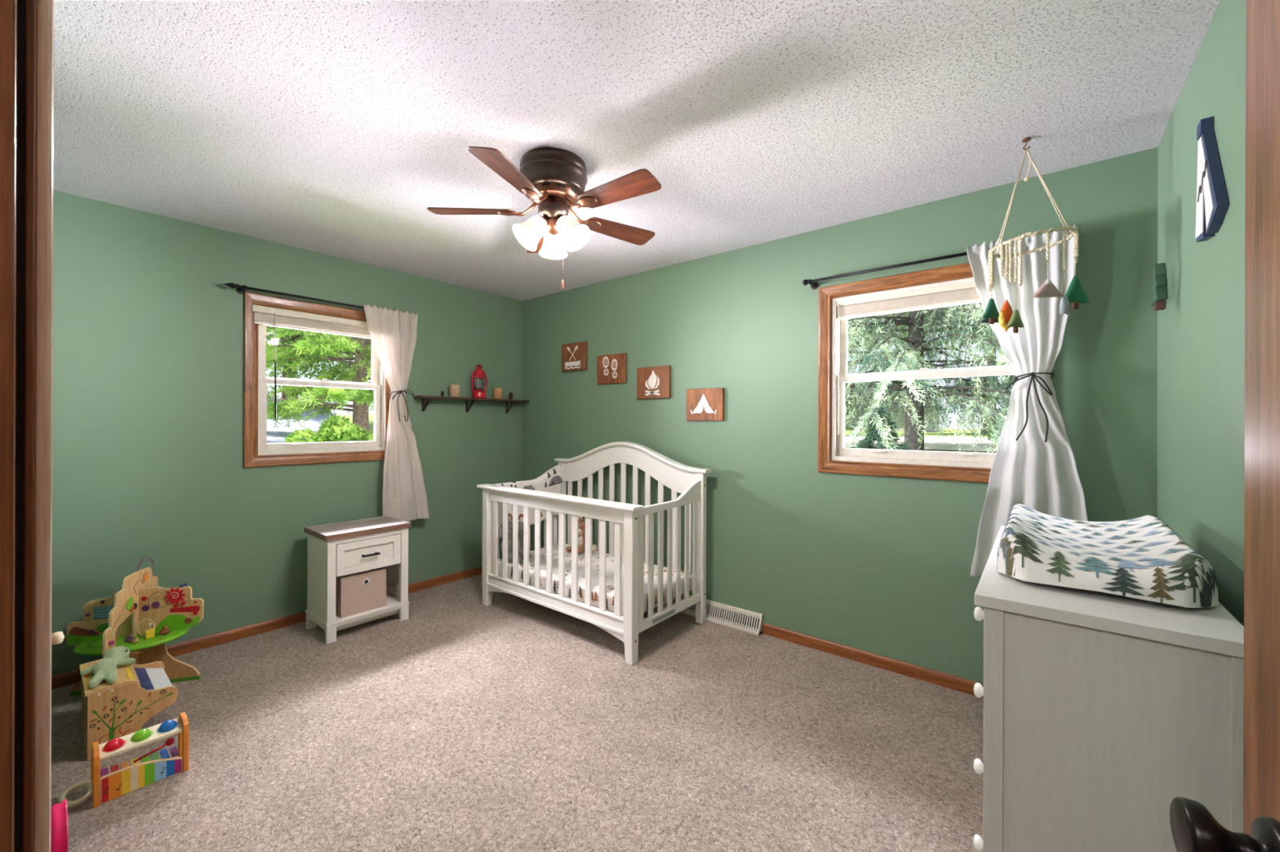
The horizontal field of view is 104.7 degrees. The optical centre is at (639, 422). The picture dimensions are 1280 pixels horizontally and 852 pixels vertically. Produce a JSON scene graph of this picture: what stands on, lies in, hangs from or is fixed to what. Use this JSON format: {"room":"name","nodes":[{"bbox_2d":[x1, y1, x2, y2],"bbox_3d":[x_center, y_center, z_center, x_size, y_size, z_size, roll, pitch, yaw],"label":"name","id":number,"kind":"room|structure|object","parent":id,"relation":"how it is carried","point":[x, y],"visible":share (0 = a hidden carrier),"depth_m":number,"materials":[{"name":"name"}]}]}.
{"room":"children's room","nodes":[
{"label":"children's room","id":0,"kind":"room"},
{"bbox_2d":[51,190,523,675],"bbox_3d":[-2.064,0.087,3.532,0.150,2.440,2.884,0,0,39],"label":"wall","id":1,"kind":"structure","parent":0,"point":[148,330],"depth_m":2.88,"materials":[{"name":"green paint"}]},
{"bbox_2d":[51,565,482,689],"bbox_3d":[-2.005,1.275,3.481,0.013,0.065,2.884,0,0,39],"label":"baseboard","id":2,"kind":"structure","parent":1,"relation":"attached to","point":[66,678],"depth_m":2.99,"materials":[{"name":"brown wood"}]},
{"bbox_2d":[224,282,364,309],"bbox_3d":[-2.076,-0.793,3.319,0.095,0.044,1.139,0,0,39],"label":"curtain rod","id":3,"kind":"object","parent":1,"relation":"attached to","point":[240,289],"visible":0.85,"depth_m":3.06,"materials":[{"name":"black metal"}]},
{"bbox_2d":[364,302,429,521],"bbox_3d":[-1.774,-0.040,3.618,0.471,1.573,0.127,0,0,-42],"label":"curtain","id":4,"kind":"object","parent":3,"relation":"hanging from","point":[393,333],"visible":0.98,"depth_m":3.61,"materials":[{"name":"beige fabric"}]},
{"bbox_2d":[243,291,391,467],"bbox_3d":[-2.164,-0.256,3.383,0.160,1.065,0.905,0,0,39],"label":"window","id":5,"kind":"structure","parent":1,"relation":"in","point":[256,452],"depth_m":3.18,"materials":[{"name":"brown wood"}]},
{"bbox_2d":[251,304,385,457],"bbox_3d":[-2.103,-0.029,3.332,0.076,1.372,0.835,0,0,39],"label":"window blind","id":6,"kind":"object","parent":5,"relation":"attached to","point":[265,316],"visible":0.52,"depth_m":3.22,"materials":[{"name":"beige plastic"}]},
{"bbox_2d":[413,395,528,413],"bbox_3d":[-1.379,-0.141,4.155,0.125,0.118,1.015,0,0,39],"label":"wall shelf","id":7,"kind":"object","parent":1,"relation":"attached to","point":[428,397],"visible":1,"depth_m":4.09,"materials":[{"name":"brown wood"}]},
{"bbox_2d":[449,384,459,397],"bbox_3d":[-1.502,-0.251,4.000,0.075,0.100,0.075,0,0,39],"label":"candle holder","id":8,"kind":"object","parent":7,"relation":"on","point":[454,388],"visible":0.91,"depth_m":3.97,"materials":[{"name":"brown wood"}]},
{"bbox_2d":[471,364,488,398],"bbox_3d":[-1.355,-0.343,4.171,0.123,0.285,0.146,0,0,39],"label":"lantern","id":9,"kind":"object","parent":7,"relation":"on","point":[478,382],"visible":0.98,"depth_m":4.14,"materials":[{"name":"red metal"}]},
{"bbox_2d":[493,387,502,399],"bbox_3d":[-1.245,-0.249,4.316,0.071,0.098,0.071,0,0,39],"label":"candle holder","id":10,"kind":"object","parent":7,"relation":"on","point":[497,392],"visible":0.94,"depth_m":4.29,"materials":[{"name":"brown wood"}]},
{"bbox_2d":[508,392,513,399],"bbox_3d":[-1.153,-0.233,4.413,0.045,0.068,0.045,0,0,39],"label":"pine cone","id":11,"kind":"object","parent":7,"relation":"on","point":[511,396],"visible":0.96,"depth_m":4.40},
{"bbox_2d":[51,573,983,851],"bbox_3d":[-0.869,1.372,1.623,4.419,0.120,4.634,0,0,39],"label":"floor","id":12,"kind":"structure","parent":0,"point":[513,723],"depth_m":2.02,"materials":[{"name":"carpet"}]},
{"bbox_2d":[50,798,68,851],"bbox_3d":[-1.651,1.196,1.389,0.224,0.224,0.050,0,0,39],"label":"tub","id":13,"kind":"object","parent":12,"relation":"on","point":[59,827],"visible":0.59,"depth_m":1.35,"materials":[{"name":"plastic"}]},
{"bbox_2d":[57,711,189,808],"bbox_3d":[-1.839,1.212,1.768,0.118,0.192,0.319,0,0,39],"label":"toy xylophone","id":14,"kind":"object","parent":12,"relation":"on","point":[117,784],"visible":0.98,"depth_m":1.76,"materials":[{"name":"multicoloured wood"}]},
{"bbox_2d":[79,657,178,760],"bbox_3d":[-2.190,1.175,2.115,0.358,0.264,0.266,0,0,39],"label":"toy","id":15,"kind":"object","parent":12,"relation":"on","point":[120,708],"visible":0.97,"depth_m":2.00,"materials":[{"name":"beige wood"}]},
{"bbox_2d":[80,646,141,688],"bbox_3d":[-2.212,1.008,2.046,0.160,0.072,0.278,0,0,-23],"label":"plush toy","id":16,"kind":"object","parent":15,"relation":"on","point":[106,669],"visible":1,"depth_m":2.03,"materials":[{"name":"green fabric"}]},
{"bbox_2d":[145,667,172,689],"bbox_3d":[-2.144,1.136,2.168,0.324,0.050,0.112,0,0,39],"label":"book","id":17,"kind":"object","parent":15,"relation":"on","point":[156,678],"depth_m":2.18,"materials":[{"name":"white paper"}]},
{"bbox_2d":[66,556,204,696],"bbox_3d":[-2.474,0.993,2.426,0.399,0.627,0.400,0,0,28],"label":"toy","id":18,"kind":"object","parent":12,"relation":"on","point":[145,615],"visible":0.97,"depth_m":2.42,"materials":[{"name":"beige wood"}]},
{"bbox_2d":[68,626,98,636],"bbox_3d":[-2.664,1.003,2.365,0.110,0.055,0.001,0,0,-18],"label":"print","id":19,"kind":"object","parent":18,"relation":"on","point":[73,631],"depth_m":2.36},
{"bbox_2d":[67,634,102,645],"bbox_3d":[-2.659,1.036,2.367,0.130,0.055,0.001,0,0,-18],"label":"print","id":20,"kind":"object","parent":18,"relation":"on","point":[73,639],"depth_m":2.36,"materials":[{"name":"paint"}]},
{"bbox_2d":[96,622,119,631],"bbox_3d":[-2.578,0.996,2.393,0.090,0.043,0.001,0,0,-18],"label":"print","id":21,"kind":"object","parent":18,"relation":"on","point":[100,627],"depth_m":2.39,"materials":[{"name":"green paint"}]},
{"bbox_2d":[155,614,200,632],"bbox_3d":[-2.324,1.004,2.477,0.195,0.082,0.001,0,0,-18],"label":"print","id":22,"kind":"object","parent":18,"relation":"on","point":[163,623],"depth_m":2.47,"materials":[{"name":"paint"}]},
{"bbox_2d":[169,605,200,612],"bbox_3d":[-2.291,0.946,2.488,0.125,0.032,0.001,0,0,-18],"label":"print","id":23,"kind":"object","parent":18,"relation":"on","point":[172,608],"depth_m":2.49},
{"bbox_2d":[303,515,411,644],"bbox_3d":[-1.823,0.988,3.204,0.380,0.642,0.503,0,0,39],"label":"nightstand","id":24,"kind":"object","parent":12,"relation":"on","point":[336,549],"visible":0.91,"depth_m":3.08,"materials":[{"name":"white paint"}]},
{"bbox_2d":[335,567,386,618],"bbox_3d":[-1.832,1.077,3.182,0.272,0.261,0.275,0,0,39],"label":"storage bin","id":25,"kind":"object","parent":24,"relation":"on","point":[358,593],"visible":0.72,"depth_m":3.08,"materials":[{"name":"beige fabric"}]},
{"bbox_2d":[336,606,400,626],"bbox_3d":[-1.828,1.217,3.207,0.342,0.019,0.447,0,0,39],"label":"shelf","id":26,"kind":"object","parent":24,"relation":"attached to","point":[362,616],"depth_m":3.09,"materials":[{"name":"white paint"}]},
{"bbox_2d":[476,441,711,666],"bbox_3d":[-0.355,0.730,3.397,1.481,1.168,0.794,0,0,39],"label":"crib","id":27,"kind":"object","parent":12,"relation":"on","point":[626,521],"visible":0.91,"depth_m":3.17,"materials":[{"name":"white paint"}]},
{"bbox_2d":[492,465,562,527],"bbox_3d":[-0.861,0.573,3.825,0.080,0.441,0.641,0,0,39],"label":"blanket","id":28,"kind":"object","parent":27,"relation":"on","point":[551,481],"visible":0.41,"depth_m":3.85,"materials":[{"name":"white fabric"}]},
{"bbox_2d":[497,543,692,616],"bbox_3d":[-0.345,1.040,3.392,1.292,0.118,0.661,0,0,39],"label":"mattress","id":29,"kind":"object","parent":27,"relation":"in","point":[595,556],"visible":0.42,"depth_m":3.20,"materials":[{"name":"white fabric"}]},
{"bbox_2d":[497,521,532,562],"bbox_3d":[-0.888,0.849,3.542,0.228,0.267,0.234,0,0,39],"label":"plush toy","id":30,"kind":"object","parent":29,"relation":"on","point":[509,523],"visible":0.41,"depth_m":3.50,"materials":[{"name":"grey fabric"}]},
{"bbox_2d":[565,517,597,554],"bbox_3d":[-0.411,0.860,3.713,0.245,0.250,0.191,0,0,39],"label":"plush toy","id":31,"kind":"object","parent":29,"relation":"on","point":[581,526],"visible":0.6,"depth_m":3.72,"materials":[{"name":"brown fabric"}]},
{"bbox_2d":[662,594,763,635],"bbox_3d":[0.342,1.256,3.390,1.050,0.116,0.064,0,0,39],"label":"floor vent","id":32,"kind":"object","parent":12,"relation":"in","point":[736,618],"visible":0.47,"depth_m":3.19,"materials":[{"name":"white metal"}]},
{"bbox_2d":[973,525,1244,851],"bbox_3d":[1.207,0.853,1.355,0.429,0.932,0.955,0,0,39],"label":"dresser","id":33,"kind":"object","parent":12,"relation":"on","point":[1102,710],"visible":0.89,"depth_m":0.99,"materials":[{"name":"white laminate"}]},
{"bbox_2d":[996,502,1218,608],"bbox_3d":[1.235,0.327,1.363,0.376,0.104,0.750,0,0,39],"label":"changing pad","id":34,"kind":"object","parent":33,"relation":"on","point":[1144,558],"visible":1,"depth_m":1.16,"materials":[{"name":"white fabric"}]},
{"bbox_2d":[53,0,1220,301],"bbox_3d":[-0.784,-1.188,1.756,5.169,0.120,5.134,0,0,39],"label":"ceiling","id":35,"kind":"structure","parent":0,"point":[330,127],"depth_m":1.76,"materials":[{"name":"white paint"}]},
{"bbox_2d":[426,146,661,289],"bbox_3d":[-0.351,-0.854,2.151,1.009,0.544,1.037,0,0,39],"label":"ceiling fan","id":36,"kind":"object","parent":35,"relation":"hanging from","point":[554,180],"visible":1,"depth_m":2.08,"materials":[{"name":"brown wood"}]},
{"bbox_2d":[979,137,1089,333],"bbox_3d":[1.528,-0.728,1.935,0.298,0.782,0.280,0,0,-10],"label":"mobile","id":37,"kind":"object","parent":35,"relation":"hanging from","point":[1075,295],"visible":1,"depth_m":1.87,"materials":[{"name":"multicoloured fabric"}]},
{"bbox_2d":[522,146,1158,684],"bbox_3d":[0.550,0.097,3.364,4.419,2.440,0.150,0,0,39],"label":"wall","id":38,"kind":"structure","parent":0,"point":[879,565],"depth_m":2.85,"materials":[{"name":"green paint"}]},
{"bbox_2d":[561,341,587,372],"bbox_3d":[-0.553,-0.547,4.149,0.298,0.236,0.022,0,0,39],"label":"wall plaque","id":39,"kind":"object","parent":38,"relation":"attached to","point":[574,355],"visible":1,"depth_m":4.13,"materials":[{"name":"brown wood"}]},
{"bbox_2d":[596,352,626,384],"bbox_3d":[-0.224,-0.416,3.881,0.304,0.230,0.022,0,0,39],"label":"wall plaque","id":40,"kind":"object","parent":38,"relation":"attached to","point":[611,368],"visible":1,"depth_m":3.87,"materials":[{"name":"brown wood"}]},
{"bbox_2d":[636,365,671,399],"bbox_3d":[0.099,-0.289,3.619,0.301,0.234,0.022,0,0,39],"label":"wall plaque","id":41,"kind":"object","parent":38,"relation":"attached to","point":[652,382],"visible":1,"depth_m":3.60,"materials":[{"name":"brown wood"}]},
{"bbox_2d":[686,387,724,421],"bbox_3d":[0.438,-0.118,3.342,0.288,0.218,0.022,0,0,39],"label":"wall plaque","id":42,"kind":"object","parent":38,"relation":"attached to","point":[702,404],"visible":1,"depth_m":3.33,"materials":[{"name":"brown wood"}]},
{"bbox_2d":[762,622,983,698],"bbox_3d":[1.430,1.288,2.540,1.707,0.065,0.013,0,0,39],"label":"baseboard","id":43,"kind":"structure","parent":38,"relation":"attached to","point":[934,677],"depth_m":2.66,"materials":[{"name":"brown wood"}]},
{"bbox_2d":[802,252,967,289],"bbox_3d":[1.421,-0.796,2.499,1.191,0.045,0.097,0,0,39],"label":"curtain rod","id":44,"kind":"object","parent":38,"relation":"attached to","point":[814,285],"visible":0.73,"depth_m":2.59,"materials":[{"name":"black metal"}]},
{"bbox_2d":[966,224,1088,577],"bbox_3d":[1.727,-0.047,2.186,0.477,1.580,0.125,0,0,39],"label":"curtain","id":45,"kind":"object","parent":44,"relation":"hanging from","point":[1034,466],"visible":0.74,"depth_m":2.18,"materials":[{"name":"white fabric"}]},
{"bbox_2d":[817,262,1051,483],"bbox_3d":[1.481,-0.242,2.589,1.036,1.065,0.160,0,0,39],"label":"window","id":46,"kind":"structure","parent":38,"relation":"in","point":[833,457],"depth_m":2.68,"materials":[{"name":"brown wood"}]},
{"bbox_2d":[835,281,981,434],"bbox_3d":[1.456,-0.314,2.558,0.880,0.768,0.056,0,0,39],"label":"window blind","id":47,"kind":"object","parent":46,"relation":"attached to","point":[966,293],"visible":0.63,"depth_m":2.59,"materials":[{"name":"beige plastic"}]},
{"bbox_2d":[1156,0,1246,626],"bbox_3d":[1.218,0.099,0.801,0.150,2.440,2.984,0,0,39],"label":"wall","id":48,"kind":"structure","parent":0,"point":[1201,377],"depth_m":1.41,"materials":[{"name":"green paint"}]},
{"bbox_2d":[1151,262,1168,311],"bbox_3d":[1.987,-0.519,1.888,0.029,0.177,0.122,0,0,39],"label":"tree","id":49,"kind":"object","parent":48,"relation":"attached to","point":[1159,297],"visible":1,"depth_m":1.87,"materials":[{"name":"green wood"}]},
{"bbox_2d":[1195,116,1229,242],"bbox_3d":[1.534,-0.672,1.327,0.024,0.332,0.216,0,0,39],"label":"wall clock","id":50,"kind":"object","parent":48,"relation":"attached to","point":[1212,204],"visible":1,"depth_m":1.33,"materials":[{"name":"blue paint"}]},
{"bbox_3d":[-1.351,0.090,1.024,4.419,2.440,0.110,0,0,39],"label":"wall","id":51,"kind":"structure","parent":0,"visible":0},
{"bbox_2d":[0,0,53,851],"bbox_3d":[-0.500,0.253,0.339,0.086,2.120,0.122,0,0,39],"label":"door frame","id":52,"kind":"structure","parent":51,"relation":"attached to","point":[26,26],"depth_m":0.36,"materials":[{"name":"brown wood"}]},
{"bbox_2d":[51,631,64,644],"bbox_3d":[-1.329,0.290,1.107,0.550,2.020,0.047,0,0,39],"label":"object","id":53,"kind":"structure","parent":51,"relation":"in","point":[57,637],"depth_m":1.06,"materials":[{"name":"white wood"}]},
{"bbox_2d":[1169,0,1279,851],"bbox_3d":[0.401,0.290,0.180,0.100,2.028,0.786,0,0,31],"label":"door","id":54,"kind":"structure","parent":51,"relation":"in","point":[1193,828],"depth_m":0.47,"materials":[{"name":"brown wood"}]},
{"label":"outside","id":55,"kind":"structure","parent":0,"visible":0},
{"bbox_2d":[336,414,996,453],"bbox_3d":[4.479,0.726,19.399,80.000,2.210,70.000,0,0,39],"label":"lawn","id":56,"kind":"structure","parent":55,"point":[847,430],"depth_m":23.36,"materials":[{"name":"green plant"}]},
{"bbox_2d":[265,325,370,402],"bbox_3d":[-13.131,-4.253,18.353,9.309,9.449,8.873,0,0,8],"label":"maple tree","id":57,"kind":"object","parent":56,"relation":"on","point":[288,340],"visible":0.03,"depth_m":17.45,"materials":[{"name":"green plant"}]},
{"bbox_2d":[266,326,373,431],"bbox_3d":[-6.049,-2.995,11.355,6.612,7.503,7.306,0,0,-29],"label":"pine tree","id":58,"kind":"object","parent":56,"relation":"on","point":[319,348],"visible":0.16,"depth_m":10.78,"materials":[{"name":"green plant"}]},
{"bbox_2d":[284,414,373,443],"bbox_3d":[-5.656,0.484,9.421,1.534,1.284,1.664,0,0,30],"label":"shrub","id":59,"kind":"object","parent":56,"relation":"on","point":[335,428],"visible":0.33,"depth_m":9.06,"materials":[{"name":"green plant"}]},
{"bbox_2d":[847,314,884,351],"bbox_3d":[4.478,-3.997,18.609,7.511,8.951,8.248,0,0,39],"label":"maple tree","id":60,"kind":"object","parent":56,"relation":"on","point":[883,314],"visible":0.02,"depth_m":18.57,"materials":[{"name":"green plant"}]},
{"bbox_2d":[854,405,910,450],"bbox_3d":[3.805,0.618,8.012,1.486,1.771,1.468,0,0,-4],"label":"spruce tree","id":61,"kind":"object","parent":56,"relation":"on","point":[873,435],"visible":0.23,"depth_m":7.84,"materials":[{"name":"green plant"}]},
{"bbox_2d":[844,382,944,432],"bbox_3d":[13.532,-0.907,33.309,11.300,4.000,7.800,0,0,39],"label":"house","id":62,"kind":"structure","parent":56,"relation":"on","point":[930,429],"depth_m":28.88,"materials":[{"name":"grey"}]},
{"bbox_2d":[857,304,997,435],"bbox_3d":[14.770,-4.952,21.208,8.991,11.148,9.712,0,0,-31],"label":"maple tree","id":63,"kind":"object","parent":56,"relation":"on","point":[924,317],"visible":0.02,"depth_m":21.06,"materials":[{"name":"green plant"}]},
{"bbox_2d":[844,302,1016,453],"bbox_3d":[5.573,-3.998,9.937,7.023,9.503,7.132,0,0,25],"label":"spruce tree","id":64,"kind":"object","parent":56,"relation":"on","point":[914,394],"visible":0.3,"depth_m":9.07,"materials":[{"name":"green plant"}]},
{"bbox_2d":[985,427,998,441],"bbox_3d":[8.316,0.340,11.431,0.541,0.518,0.494,0,0,39],"label":"shrub","id":65,"kind":"object","parent":56,"relation":"on","point":[990,431],"visible":0.09,"depth_m":11.48,"materials":[{"name":"green plant"}]},
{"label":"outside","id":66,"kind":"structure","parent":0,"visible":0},
{"bbox_2d":[266,395,333,443],"bbox_3d":[-10.502,0.081,14.436,3.095,2.389,17.354,0,0,-36],"label":"driveway","id":67,"kind":"structure","parent":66,"point":[277,435],"depth_m":13.74,"materials":[{"name":"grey concrete"}]},
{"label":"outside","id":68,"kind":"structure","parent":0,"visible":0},
{"bbox_2d":[844,435,998,451],"bbox_3d":[10.520,0.372,12.559,20.000,0.439,9.000,0,0,39],"label":"path","id":69,"kind":"structure","parent":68,"point":[934,443],"depth_m":11.78,"materials":[{"name":"grey concrete"}]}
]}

